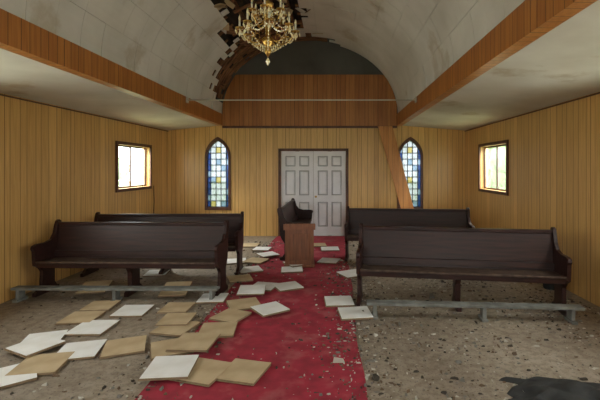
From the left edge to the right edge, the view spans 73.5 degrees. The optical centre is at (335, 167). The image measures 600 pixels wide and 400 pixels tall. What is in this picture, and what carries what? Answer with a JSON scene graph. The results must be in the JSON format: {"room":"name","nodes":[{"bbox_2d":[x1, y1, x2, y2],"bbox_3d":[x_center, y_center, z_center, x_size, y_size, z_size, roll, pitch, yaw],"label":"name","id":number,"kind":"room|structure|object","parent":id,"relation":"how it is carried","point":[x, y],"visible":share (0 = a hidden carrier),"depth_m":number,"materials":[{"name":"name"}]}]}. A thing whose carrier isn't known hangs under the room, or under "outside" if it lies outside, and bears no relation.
{"room":"church","nodes":[
{"label":"church","id":0,"kind":"room"},
{"bbox_2d":[0,93,167,303],"bbox_3d":[-4.130,0.340,3.920,0.160,2.600,11.440,0,0,0],"label":"wall","id":1,"kind":"structure","parent":0,"point":[56,163],"depth_m":5.75,"materials":[{"name":"wood"}]},
{"bbox_2d":[0,94,167,131],"bbox_3d":[-4.044,-0.884,3.920,0.012,0.018,11.440,0,0,0],"label":"crown molding","id":2,"kind":"structure","parent":1,"relation":"attached to","point":[0,94],"depth_m":6.08,"materials":[{"name":"brown wood"}]},
{"bbox_2d":[115,141,151,192],"bbox_3d":[-4.088,-0.025,8.040,0.135,0.950,1.400,0,0,0],"label":"window","id":3,"kind":"structure","parent":1,"relation":"in","point":[122,144],"depth_m":8.02,"materials":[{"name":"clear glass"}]},
{"bbox_2d":[0,48,216,129],"bbox_3d":[-3.470,-1.020,3.945,1.480,0.260,11.490,0,0,0],"label":"ceiling","id":4,"kind":"structure","parent":0,"point":[20,76],"depth_m":5.26,"materials":[{"name":"white paint"}]},
{"bbox_2d":[132,0,326,98],"bbox_3d":[-0.630,-2.225,3.980,4.760,2.110,11.560,0,0,0],"label":"ceiling","id":5,"kind":"structure","parent":0,"point":[229,66],"depth_m":8.54,"materials":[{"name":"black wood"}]},
{"bbox_2d":[235,0,299,64],"bbox_3d":[-0.631,-1.990,3.699,0.556,2.090,0.556,0,0,-34],"label":"chandelier","id":6,"kind":"object","parent":5,"relation":"hanging from","point":[267,40],"visible":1,"depth_m":3.65,"materials":[{"name":"gold metal"}]},
{"bbox_2d":[0,0,524,112],"bbox_3d":[-0.630,-2.195,3.921,4.276,1.807,11.438,0,0,0],"label":"vault","id":7,"kind":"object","parent":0,"point":[412,43],"depth_m":6.12,"materials":[{"name":"white paint"}]},
{"bbox_2d":[0,236,599,399],"bbox_3d":[-0.470,1.715,3.920,7.480,0.150,11.760,0,0,0],"label":"floor","id":8,"kind":"structure","parent":0,"point":[75,372],"depth_m":3.92,"materials":[{"name":"beige concrete"}]},
{"bbox_2d":[0,311,146,388],"bbox_3d":[-2.355,1.613,3.759,1.216,0.058,1.677,0,0,-11],"label":"tiles","id":9,"kind":"object","parent":8,"relation":"on","point":[51,363],"depth_m":3.56,"materials":[{"name":"white tile"}]},
{"bbox_2d":[74,280,112,294],"bbox_3d":[-3.191,1.573,5.283,0.350,0.077,0.347,0,0,-13],"label":"tiles","id":10,"kind":"object","parent":8,"relation":"on","point":[103,282],"depth_m":5.33,"materials":[{"name":"beige tile"}]},
{"bbox_2d":[79,300,120,310],"bbox_3d":[-2.777,1.625,4.714,0.326,0.025,0.326,0,0,-5],"label":"tile","id":11,"kind":"object","parent":8,"relation":"on","point":[104,305],"depth_m":4.69,"materials":[{"name":"beige tile"}]},
{"bbox_2d":[11,285,219,302],"bbox_3d":[-2.715,1.555,4.940,2.530,0.170,0.180,0,0,0],"label":"kneeler","id":12,"kind":"object","parent":8,"relation":"on","point":[19,290],"visible":0.9,"depth_m":4.89,"materials":[{"name":"grey paint"}]},
{"bbox_2d":[30,219,228,296],"bbox_3d":[-2.659,1.173,5.261,2.371,0.934,0.509,0,0,1],"label":"pew","id":13,"kind":"object","parent":8,"relation":"on","point":[132,246],"visible":0.98,"depth_m":5.39,"materials":[{"name":"brown wood"}]},
{"bbox_2d":[109,305,153,317],"bbox_3d":[-2.317,1.627,4.550,0.351,0.024,0.351,0,0,-3],"label":"tile","id":14,"kind":"object","parent":8,"relation":"on","point":[126,310],"depth_m":4.50,"materials":[{"name":"white tile"}]},
{"bbox_2d":[142,270,169,276],"bbox_3d":[-2.774,1.627,6.183,0.326,0.025,0.326,0,0,-9],"label":"tile","id":15,"kind":"object","parent":8,"relation":"on","point":[151,273],"depth_m":6.12,"materials":[{"name":"white tile"}]},
{"bbox_2d":[80,211,243,276],"bbox_3d":[-2.669,1.173,6.251,2.351,0.934,0.509,0,0,-2],"label":"pew","id":16,"kind":"object","parent":8,"relation":"on","point":[236,220],"visible":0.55,"depth_m":6.42,"materials":[{"name":"brown wood"}]},
{"bbox_2d":[157,281,191,296],"bbox_3d":[-2.071,1.561,5.159,0.339,0.103,0.331,0,0,-5],"label":"tiles","id":17,"kind":"object","parent":8,"relation":"on","point":[183,283],"depth_m":5.08,"materials":[{"name":"beige tile"}]},
{"bbox_2d":[135,236,367,399],"bbox_3d":[-0.605,1.636,3.940,1.668,0.008,11.280,0,0,0],"label":"carpet runner","id":18,"kind":"object","parent":8,"relation":"on","point":[266,336],"visible":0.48,"depth_m":3.70,"materials":[{"name":"red carpet"}]},
{"bbox_2d":[138,338,270,386],"bbox_3d":[-1.114,1.607,3.393,1.137,0.051,0.924,0,0,-5],"label":"tiles","id":19,"kind":"object","parent":18,"relation":"on","point":[176,367],"depth_m":3.17,"materials":[{"name":"beige tile"}]},
{"bbox_2d":[149,312,220,351],"bbox_3d":[-1.489,1.606,3.941,0.777,0.047,0.906,-1,0,3],"label":"tiles","id":20,"kind":"object","parent":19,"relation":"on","point":[188,341],"depth_m":3.86,"materials":[{"name":"beige tile"}]},
{"bbox_2d":[156,293,289,337],"bbox_3d":[-1.266,1.610,4.491,1.495,0.067,1.358,0,0,-7],"label":"tiles","id":21,"kind":"object","parent":18,"relation":"on","point":[226,329],"depth_m":4.50,"materials":[{"name":"beige tile"}]},
{"bbox_2d":[227,274,252,282],"bbox_3d":[-1.408,1.618,5.851,0.338,0.025,0.338,0,0,-22],"label":"tile","id":22,"kind":"object","parent":18,"relation":"on","point":[245,277],"depth_m":5.82,"materials":[{"name":"beige tile"}]},
{"bbox_2d":[236,285,265,295],"bbox_3d":[-1.098,1.586,5.201,0.347,0.038,0.347,0,0,-6],"label":"tile","id":23,"kind":"object","parent":18,"relation":"on","point":[243,289],"depth_m":5.15,"materials":[{"name":"white tile"}]},
{"bbox_2d":[240,266,262,273],"bbox_3d":[-1.372,1.619,6.362,0.353,0.024,0.353,0,0,-23],"label":"tile","id":24,"kind":"object","parent":18,"relation":"on","point":[250,269],"depth_m":6.27,"materials":[{"name":"white tile"}]},
{"bbox_2d":[227,251,279,264],"bbox_3d":[-1.510,1.609,7.164,0.828,0.062,0.998,0,0,18],"label":"tiles","id":25,"kind":"object","parent":18,"relation":"on","point":[253,260],"depth_m":7.02,"materials":[{"name":"white tile"}]},
{"bbox_2d":[251,247,271,250],"bbox_3d":[-1.485,1.618,7.995,0.327,0.025,0.327,0,0,4],"label":"tile","id":26,"kind":"object","parent":18,"relation":"on","point":[255,248],"depth_m":7.92,"materials":[{"name":"white tile"}]},
{"bbox_2d":[253,281,303,291],"bbox_3d":[-0.868,1.618,5.476,0.703,0.027,0.558,0,0,-26],"label":"tile","id":27,"kind":"object","parent":18,"relation":"on","point":[293,285],"depth_m":5.42,"materials":[{"name":"white tile"}]},
{"bbox_2d":[281,262,302,272],"bbox_3d":[-0.647,1.604,6.566,0.503,0.051,0.732,-1,0,-6],"label":"tile","id":28,"kind":"object","parent":18,"relation":"on","point":[288,269],"depth_m":6.33,"materials":[{"name":"white tile"}]},
{"bbox_2d":[277,198,312,259],"bbox_3d":[-0.785,1.164,8.180,0.509,0.934,2.250,0,0,0],"label":"pew","id":29,"kind":"object","parent":18,"relation":"on","point":[289,213],"visible":0.62,"depth_m":8.27,"materials":[{"name":"brown wood"}]},
{"bbox_2d":[283,223,314,267],"bbox_3d":[-0.610,1.272,6.725,0.520,0.719,0.410,0,0,-4],"label":"lectern","id":30,"kind":"object","parent":18,"relation":"on","point":[299,238],"visible":1,"depth_m":6.56,"materials":[{"name":"brown wood"}]},
{"bbox_2d":[314,243,326,246],"bbox_3d":[-0.383,1.618,8.405,0.339,0.024,0.339,0,0,-8],"label":"tile","id":31,"kind":"object","parent":18,"relation":"on","point":[315,244],"depth_m":8.29,"materials":[{"name":"beige tile"}]},
{"bbox_2d":[316,258,339,263],"bbox_3d":[-0.128,1.619,6.975,0.344,0.024,0.344,0,0,14],"label":"tile","id":32,"kind":"object","parent":18,"relation":"on","point":[322,260],"depth_m":6.95,"materials":[{"name":"grey tile"}]},
{"bbox_2d":[320,246,338,250],"bbox_3d":[-0.125,1.617,7.995,0.360,0.024,0.360,0,0,-5],"label":"tile","id":33,"kind":"object","parent":18,"relation":"on","point":[335,248],"depth_m":7.98,"materials":[{"name":"white tile"}]},
{"bbox_2d":[324,296,354,306],"bbox_3d":[0.032,1.618,4.854,0.343,0.025,0.343,0,0,-6],"label":"tile","id":34,"kind":"object","parent":18,"relation":"on","point":[330,301],"depth_m":4.81,"materials":[{"name":"white tile"}]},
{"bbox_2d":[336,269,356,278],"bbox_3d":[0.243,1.619,6.124,0.366,0.025,0.366,0,0,-28],"label":"tile","id":35,"kind":"object","parent":18,"relation":"on","point":[348,274],"depth_m":6.09,"materials":[{"name":"white tile"}]},
{"bbox_2d":[337,306,372,320],"bbox_3d":[0.208,1.618,4.457,0.352,0.024,0.352,0,0,-7],"label":"tile","id":36,"kind":"object","parent":18,"relation":"on","point":[345,313],"depth_m":4.42,"materials":[{"name":"white tile"}]},
{"bbox_2d":[243,243,259,247],"bbox_3d":[-1.813,1.627,8.405,0.365,0.024,0.365,0,0,0],"label":"tile","id":37,"kind":"object","parent":8,"relation":"on","point":[245,245],"depth_m":8.34,"materials":[{"name":"beige tile"}]},
{"bbox_2d":[1,241,599,399],"bbox_3d":[-0.450,1.610,5.529,6.929,0.060,6.993,0,0,0],"label":"debris","id":38,"kind":"object","parent":8,"relation":"on","point":[375,377],"visible":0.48,"depth_m":3.87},
{"bbox_2d":[378,126,413,208],"bbox_3d":[1.476,0.320,9.301,1.008,2.600,0.104,0,0,13],"label":"panel board","id":39,"kind":"object","parent":8,"relation":"on","point":[387,134],"visible":0.64,"depth_m":9.30,"materials":[{"name":"brown wood"}]},
{"bbox_2d":[344,206,474,261],"bbox_3d":[1.266,1.173,7.062,2.194,0.934,0.509,0,0,7],"label":"pew","id":40,"kind":"object","parent":8,"relation":"on","point":[453,218],"visible":0.62,"depth_m":7.22,"materials":[{"name":"brown wood"}]},
{"bbox_2d":[356,223,571,315],"bbox_3d":[1.429,1.173,4.738,2.345,0.934,0.509,0,0,8],"label":"pew","id":41,"kind":"object","parent":8,"relation":"on","point":[448,253],"visible":0.94,"depth_m":4.82,"materials":[{"name":"brown wood"}]},
{"bbox_2d":[367,299,584,324],"bbox_3d":[1.480,1.555,4.340,2.286,0.170,0.180,0,0,4],"label":"kneeler","id":42,"kind":"object","parent":8,"relation":"on","point":[570,309],"visible":1,"depth_m":4.31,"materials":[{"name":"grey paint"}]},
{"bbox_2d":[543,283,553,289],"bbox_3d":[2.920,1.520,5.450,0.240,0.240,0.240,0,0,0],"label":"waste bin","id":43,"kind":"object","parent":8,"relation":"on","point":[545,285],"visible":0.3,"depth_m":5.38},
{"bbox_2d":[499,376,599,399],"bbox_3d":[1.814,1.605,2.749,1.351,0.061,0.785,0,0,0],"label":"tarp","id":44,"kind":"object","parent":8,"relation":"on","point":[534,388],"visible":1,"depth_m":2.90,"materials":[{"name":"black plastic"}]},
{"bbox_2d":[168,38,464,235],"bbox_3d":[-0.470,-0.800,9.720,7.480,4.880,0.160,0,0,0],"label":"wall","id":45,"kind":"structure","parent":0,"point":[253,151],"depth_m":9.64,"materials":[{"name":"brown wood"}]},
{"bbox_2d":[0,8,222,125],"bbox_3d":[-2.785,-1.157,3.920,0.130,0.277,11.440,0,0,0],"label":"beam","id":46,"kind":"structure","parent":45,"relation":"attached to","point":[19,36],"depth_m":4.34,"materials":[{"name":"brown wood"}]},
{"bbox_2d":[205,137,230,209],"bbox_3d":[-2.845,0.130,9.670,0.620,1.760,0.120,0,0,0],"label":"window","id":47,"kind":"structure","parent":45,"relation":"in","point":[217,153],"depth_m":9.69,"materials":[{"name":"multicoloured glass"}]},
{"bbox_2d":[186,97,416,102],"bbox_3d":[-0.630,-1.240,7.300,4.180,0.100,0.100,0,0,0],"label":"rod","id":48,"kind":"object","parent":45,"relation":"attached to","point":[187,98],"visible":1,"depth_m":7.30,"materials":[{"name":"metal"}]},
{"bbox_2d":[222,75,396,127],"bbox_3d":[-0.630,-1.600,9.605,4.180,1.280,0.070,0,0,0],"label":"panelling","id":49,"kind":"object","parent":45,"relation":"attached to","point":[236,114],"depth_m":9.59,"materials":[{"name":"brown wood"}]},
{"bbox_2d":[278,148,347,235],"bbox_3d":[-0.545,0.585,9.670,1.690,2.110,0.120,0,0,0],"label":"door","id":50,"kind":"structure","parent":45,"relation":"in","point":[316,178],"depth_m":9.66,"materials":[{"name":"white wood"}]},
{"bbox_2d":[397,137,422,208],"bbox_3d":[1.790,0.130,9.670,0.620,1.760,0.120,0,0,0],"label":"window","id":51,"kind":"structure","parent":45,"relation":"in","point":[410,150],"depth_m":9.69,"materials":[{"name":"multicoloured glass"}]},
{"bbox_2d":[397,0,597,125],"bbox_3d":[1.525,-1.157,3.920,0.130,0.277,11.440,0,0,0],"label":"beam","id":52,"kind":"structure","parent":45,"relation":"attached to","point":[531,20],"depth_m":3.59,"materials":[{"name":"brown wood"}]},
{"bbox_2d":[402,0,599,130],"bbox_3d":[2.370,-1.020,3.945,1.800,0.260,11.490,0,0,0],"label":"ceiling","id":53,"kind":"structure","parent":0,"point":[563,64],"depth_m":4.50,"materials":[{"name":"white paint"}]},
{"bbox_2d":[465,92,599,306],"bbox_3d":[3.190,0.340,3.920,0.160,2.600,11.440,0,0,0],"label":"wall","id":54,"kind":"structure","parent":0,"point":[554,152],"depth_m":5.75,"materials":[{"name":"wood"}]},
{"bbox_2d":[478,140,508,195],"bbox_3d":[3.147,-0.005,7.930,0.135,1.010,1.460,0,0,0],"label":"window","id":55,"kind":"structure","parent":54,"relation":"in","point":[502,142],"depth_m":7.94,"materials":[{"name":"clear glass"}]},
{"bbox_2d":[465,92,599,131],"bbox_3d":[3.104,-0.884,3.920,0.012,0.018,11.440,0,0,0],"label":"crown molding","id":56,"kind":"structure","parent":54,"relation":"attached to","point":[598,92],"depth_m":5.98,"materials":[{"name":"brown wood"}]},
{"label":"outside","id":57,"kind":"structure","parent":0,"visible":0},
{"bbox_2d":[119,181,141,186],"bbox_3d":[0.000,1.990,0.000,120.000,0.100,120.000,0,0,0],"label":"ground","id":58,"kind":"structure","parent":57,"point":[121,183],"depth_m":50.06,"materials":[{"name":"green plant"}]},
{"bbox_2d":[119,157,128,179],"bbox_3d":[-29.999,-0.615,49.726,6.069,6.553,6.593,0,0,24],"label":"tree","id":59,"kind":"object","parent":58,"relation":"on","point":[123,165],"visible":0.02,"depth_m":50.27,"materials":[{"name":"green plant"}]},
{"bbox_2d":[488,146,505,189],"bbox_3d":[8.730,-1.581,15.859,6.735,7.908,6.097,0,0,0],"label":"tree","id":60,"kind":"object","parent":58,"relation":"on","point":[501,150],"visible":0.06,"depth_m":15.66,"materials":[{"name":"green plant"}]}
]}

